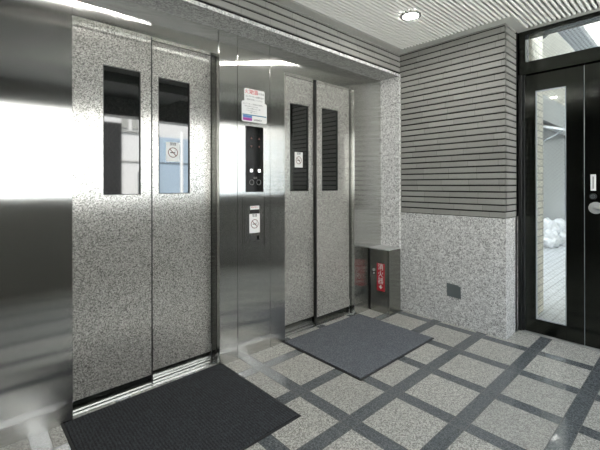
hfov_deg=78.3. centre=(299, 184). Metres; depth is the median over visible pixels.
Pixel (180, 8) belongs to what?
trim
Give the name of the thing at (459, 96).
wall
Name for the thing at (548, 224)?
plastic bag
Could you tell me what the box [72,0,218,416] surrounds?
elevator door
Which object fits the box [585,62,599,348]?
door
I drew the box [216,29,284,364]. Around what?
pillar
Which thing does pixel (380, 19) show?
ceiling
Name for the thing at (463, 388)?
floor
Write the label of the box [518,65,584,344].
door
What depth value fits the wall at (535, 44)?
3.42 m
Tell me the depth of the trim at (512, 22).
2.89 m
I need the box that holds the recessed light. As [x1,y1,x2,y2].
[400,10,420,20]
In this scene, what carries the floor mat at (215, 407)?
on the floor
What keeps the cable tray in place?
attached to the wall at (535, 44)
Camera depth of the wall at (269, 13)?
2.71 m
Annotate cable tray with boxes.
[557,26,597,50]
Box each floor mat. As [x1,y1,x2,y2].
[61,364,300,449]
[283,314,433,380]
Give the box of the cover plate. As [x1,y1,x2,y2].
[447,283,460,298]
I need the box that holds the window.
[518,11,599,75]
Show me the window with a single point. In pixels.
(526, 67)
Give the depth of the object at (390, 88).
3.57 m
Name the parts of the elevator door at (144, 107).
door, rail, wired glass pane, sill, header panel, wired glass pane, door, rail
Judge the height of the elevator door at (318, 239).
2.228 m
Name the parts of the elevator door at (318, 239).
wired glass pane, door, rail, sill, header panel, wired glass pane, door, rail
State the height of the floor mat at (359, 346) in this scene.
0.010 m
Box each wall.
[196,0,399,343]
[400,23,517,339]
[529,36,542,314]
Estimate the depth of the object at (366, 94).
3.47 m
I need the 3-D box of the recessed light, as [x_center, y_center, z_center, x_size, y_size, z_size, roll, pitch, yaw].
[0.815,-1.249,2.718,0.152,0.022,0.152,0,0,-42]
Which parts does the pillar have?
cladding panel, cladding panel, key plate, maker plate, cladding panel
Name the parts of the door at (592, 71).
handle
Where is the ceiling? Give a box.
[293,0,599,48]
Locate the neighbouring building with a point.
(554, 44)
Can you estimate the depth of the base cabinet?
3.44 m
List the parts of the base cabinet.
door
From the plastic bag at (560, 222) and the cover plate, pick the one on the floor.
the plastic bag at (560, 222)
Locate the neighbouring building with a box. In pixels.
[543,21,599,219]
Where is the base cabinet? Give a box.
[369,245,400,314]
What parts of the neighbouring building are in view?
panel door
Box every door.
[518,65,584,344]
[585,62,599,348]
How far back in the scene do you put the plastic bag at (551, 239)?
6.89 m
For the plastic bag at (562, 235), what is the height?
0.274 m
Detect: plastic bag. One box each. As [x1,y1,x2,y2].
[543,217,559,234]
[543,229,561,247]
[555,218,564,234]
[559,232,564,246]
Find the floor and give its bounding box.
[0,245,599,449]
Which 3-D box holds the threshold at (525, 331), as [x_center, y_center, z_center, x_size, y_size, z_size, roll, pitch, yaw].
[2.303,1.195,2.525,0.105,0.010,1.424,0,0,-42]
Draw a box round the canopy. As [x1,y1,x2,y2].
[543,125,564,140]
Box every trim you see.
[128,0,398,80]
[272,0,599,54]
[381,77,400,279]
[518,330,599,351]
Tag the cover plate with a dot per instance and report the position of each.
(453, 290)
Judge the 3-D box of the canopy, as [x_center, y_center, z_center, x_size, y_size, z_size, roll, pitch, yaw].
[6.382,-1.131,8.802,2.500,0.363,0.425,0,0,-42]

